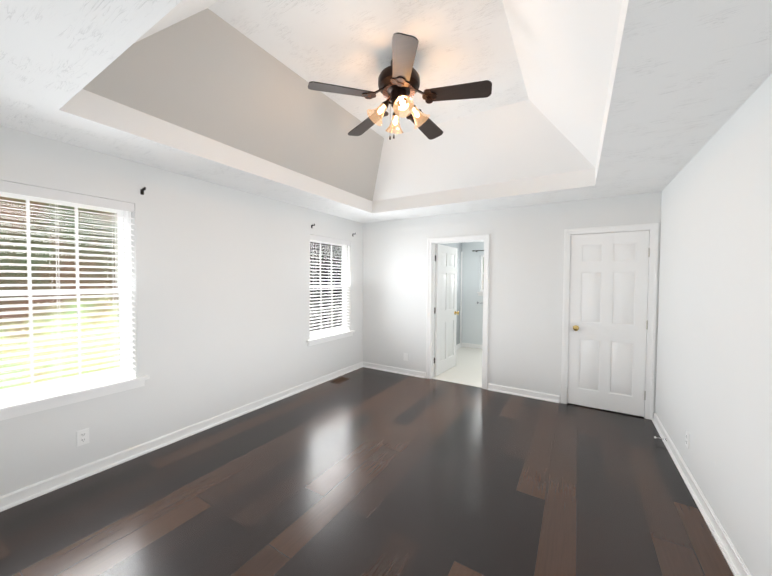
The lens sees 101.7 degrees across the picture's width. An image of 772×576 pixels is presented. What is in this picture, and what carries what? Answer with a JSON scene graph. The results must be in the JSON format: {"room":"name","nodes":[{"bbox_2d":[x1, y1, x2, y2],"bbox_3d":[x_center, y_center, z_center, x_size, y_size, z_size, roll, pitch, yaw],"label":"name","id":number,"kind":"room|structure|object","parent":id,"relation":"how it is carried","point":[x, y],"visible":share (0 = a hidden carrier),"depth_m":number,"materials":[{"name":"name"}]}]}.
{"room":"empty bedroom","nodes":[
{"label":"empty bedroom","id":0,"kind":"room"},
{"bbox_2d":[0,125,362,495],"bbox_3d":[-1.655,-0.315,3.416,0.150,3.400,4.889,1,2,31],"label":"wall","id":1,"kind":"structure","parent":0,"point":[221,297],"depth_m":2.96,"materials":[{"name":"paint"}]},
{"bbox_2d":[0,192,132,400],"bbox_3d":[-2.402,0.030,2.280,0.060,1.440,0.900,1,2,31],"label":"window","id":2,"kind":"structure","parent":1,"relation":"in","point":[76,206],"depth_m":2.38,"materials":[{"name":"white plastic"}]},
{"bbox_2d":[0,180,135,404],"bbox_3d":[-2.330,0.029,2.237,0.070,1.432,0.894,1,2,31],"label":"window blinds","id":3,"kind":"object","parent":2,"relation":"attached to","point":[27,190],"visible":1,"depth_m":2.26,"materials":[{"name":"white plastic"}]},
{"bbox_2d":[0,375,149,420],"bbox_3d":[-2.326,0.794,2.250,0.131,0.085,1.040,1,2,31],"label":"window sill","id":4,"kind":"structure","parent":1,"relation":"attached to","point":[21,408],"depth_m":2.25,"materials":[{"name":"white paint"}]},
{"bbox_2d":[76,428,88,446],"bbox_3d":[-2.252,1.110,2.337,0.009,0.114,0.070,1,2,31],"label":"outlet","id":5,"kind":"object","parent":1,"relation":"attached to","point":[82,437],"visible":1,"depth_m":2.33,"materials":[{"name":"white plastic"}]},
{"bbox_2d":[140,187,145,194],"bbox_3d":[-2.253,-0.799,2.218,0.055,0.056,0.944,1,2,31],"label":"curtain bracket","id":6,"kind":"object","parent":1,"relation":"attached to","point":[142,191],"visible":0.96,"depth_m":2.62,"materials":[{"name":"black metal"}]},
{"bbox_2d":[0,361,362,511],"bbox_3d":[-1.587,1.344,3.416,0.031,0.085,4.599,1,2,31],"label":"baseboard","id":7,"kind":"structure","parent":1,"relation":"attached to","point":[23,495],"depth_m":2.65,"materials":[{"name":"white paint"}]},
{"bbox_2d":[310,240,346,333],"bbox_3d":[-0.902,-0.024,4.738,0.060,1.440,0.900,1,2,31],"label":"window","id":8,"kind":"structure","parent":1,"relation":"in","point":[324,256],"depth_m":4.76,"materials":[{"name":"white plastic"}]},
{"bbox_2d":[310,234,350,338],"bbox_3d":[-0.830,-0.024,4.694,0.070,1.432,0.894,1,2,31],"label":"window blinds","id":9,"kind":"object","parent":8,"relation":"attached to","point":[329,240],"visible":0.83,"depth_m":4.67,"materials":[{"name":"white plastic"}]},
{"bbox_2d":[306,330,354,345],"bbox_3d":[-0.826,0.740,4.708,0.131,0.085,1.040,1,2,31],"label":"window sill","id":10,"kind":"structure","parent":1,"relation":"attached to","point":[323,339],"depth_m":4.63,"materials":[{"name":"white paint"}]},
{"bbox_2d":[0,346,733,575],"bbox_3d":[0.698,1.429,3.489,4.158,0.064,7.400,1,2,31],"label":"floor","id":11,"kind":"structure","parent":0,"point":[363,471],"depth_m":2.13,"materials":[{"name":"laminate"}]},
{"bbox_2d":[330,377,349,383],"bbox_3d":[-0.678,1.356,4.638,0.160,0.010,0.270,1,2,31],"label":"floor vent","id":12,"kind":"object","parent":11,"relation":"in","point":[339,380],"visible":1,"depth_m":4.61,"materials":[{"name":"brown metal"}]},
{"bbox_2d":[0,0,771,222],"bbox_3d":[0.067,-1.380,2.348,3.858,0.730,4.599,1,2,31],"label":"ceiling","id":13,"kind":"structure","parent":0,"point":[589,99],"depth_m":2.19,"materials":[{"name":"paint"}]},
{"bbox_2d":[308,32,491,139],"bbox_3d":[0.130,-1.445,2.473,1.327,0.605,1.290,1,2,31],"label":"fan","id":14,"kind":"object","parent":13,"relation":"hanging from","point":[398,82],"visible":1,"depth_m":2.33,"materials":[{"name":"brown wood"}]},
{"bbox_2d":[434,243,461,354],"bbox_3d":[1.033,0.116,6.062,0.100,2.440,2.411,1,2,31],"label":"wall","id":15,"kind":"structure","parent":0,"point":[458,246],"depth_m":6.86,"materials":[{"name":"grey paint"}]},
{"bbox_2d":[456,252,462,349],"bbox_3d":[1.087,0.277,6.032,0.031,2.120,2.411,1,2,31],"label":"door frame","id":16,"kind":"structure","parent":15,"relation":"attached to","point":[460,344],"depth_m":7.00,"materials":[{"name":"white paint"}]},
{"bbox_2d":[461,241,483,344],"bbox_3d":[2.460,0.110,6.673,1.900,2.440,0.120,1,2,31],"label":"wall","id":17,"kind":"structure","parent":0,"point":[472,322],"depth_m":6.94,"materials":[{"name":"white paint"}]},
{"bbox_2d":[463,343,481,348],"bbox_3d":[2.438,1.288,6.624,1.640,0.085,0.031,1,2,31],"label":"baseboard","id":18,"kind":"structure","parent":17,"relation":"attached to","point":[464,344],"depth_m":6.94,"materials":[{"name":"white paint"}]},
{"bbox_2d":[480,255,483,291],"bbox_3d":[2.324,-0.314,6.770,0.550,0.800,0.060,1,2,31],"label":"bathroom window","id":19,"kind":"structure","parent":17,"relation":"in","point":[481,283],"depth_m":6.88,"materials":[{"name":"white plastic"}]},
{"bbox_2d":[363,191,661,412],"bbox_3d":[1.289,0.181,4.412,3.858,4.400,0.140,1,2,31],"label":"wall","id":20,"kind":"structure","parent":0,"point":[525,286],"depth_m":4.15,"materials":[{"name":"paint"}]},
{"bbox_2d":[403,353,407,360],"bbox_3d":[0.307,1.085,4.945,0.070,0.114,0.007,1,2,31],"label":"outlet","id":21,"kind":"object","parent":20,"relation":"attached to","point":[405,358],"visible":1,"depth_m":4.94,"materials":[{"name":"white plastic"}]},
{"bbox_2d":[434,244,458,375],"bbox_3d":[0.987,0.337,5.083,0.175,2.024,0.828,1,2,31],"label":"bathroom door","id":22,"kind":"structure","parent":20,"relation":"in","point":[446,312],"depth_m":5.06,"materials":[{"name":"white paint"}]},
{"bbox_2d":[426,234,488,389],"bbox_3d":[1.039,0.321,4.567,0.901,2.108,0.174,1,2,31],"label":"door frame","id":23,"kind":"structure","parent":20,"relation":"attached to","point":[430,314],"depth_m":4.68,"materials":[{"name":"white paint"}]},
{"bbox_2d":[363,362,559,402],"bbox_3d":[0.858,1.331,4.600,2.945,0.085,0.031,1,2,31],"label":"baseboard","id":24,"kind":"structure","parent":20,"relation":"attached to","point":[524,393],"depth_m":4.20,"materials":[{"name":"white paint"}]},
{"bbox_2d":[567,231,649,416],"bbox_3d":[2.507,0.387,3.573,0.732,2.024,0.105,1,2,31],"label":"closet door","id":25,"kind":"structure","parent":20,"relation":"in","point":[608,324],"depth_m":3.58,"materials":[{"name":"white paint"}]},
{"bbox_2d":[561,223,658,419],"bbox_3d":[2.544,0.356,3.641,0.866,2.108,0.158,1,2,31],"label":"door frame","id":26,"kind":"structure","parent":20,"relation":"attached to","point":[652,228],"depth_m":3.41,"materials":[{"name":"white paint"}]},
{"bbox_2d":[655,74,771,575],"bbox_3d":[1.767,-0.236,1.329,0.150,3.400,4.889,1,2,31],"label":"wall","id":27,"kind":"structure","parent":0,"point":[714,371],"depth_m":1.82,"materials":[{"name":"paint"}]},
{"bbox_2d":[685,430,689,448],"bbox_3d":[2.285,1.151,2.385,0.009,0.114,0.070,1,2,31],"label":"outlet","id":28,"kind":"object","parent":27,"relation":"attached to","point":[687,439],"visible":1,"depth_m":2.37,"materials":[{"name":"white plastic"}]},
{"bbox_2d":[651,412,750,575],"bbox_3d":[1.680,1.419,1.424,0.031,0.085,4.599,1,2,31],"label":"baseboard","id":29,"kind":"structure","parent":27,"relation":"attached to","point":[735,562],"depth_m":1.99,"materials":[{"name":"white paint"}]},
{"label":"outside","id":30,"kind":"structure","parent":0,"visible":0},
{"bbox_2d":[0,196,118,388],"bbox_3d":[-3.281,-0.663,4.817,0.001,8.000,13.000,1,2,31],"label":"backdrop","id":31,"kind":"structure","parent":30,"point":[48,236],"depth_m":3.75,"materials":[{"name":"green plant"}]}
]}

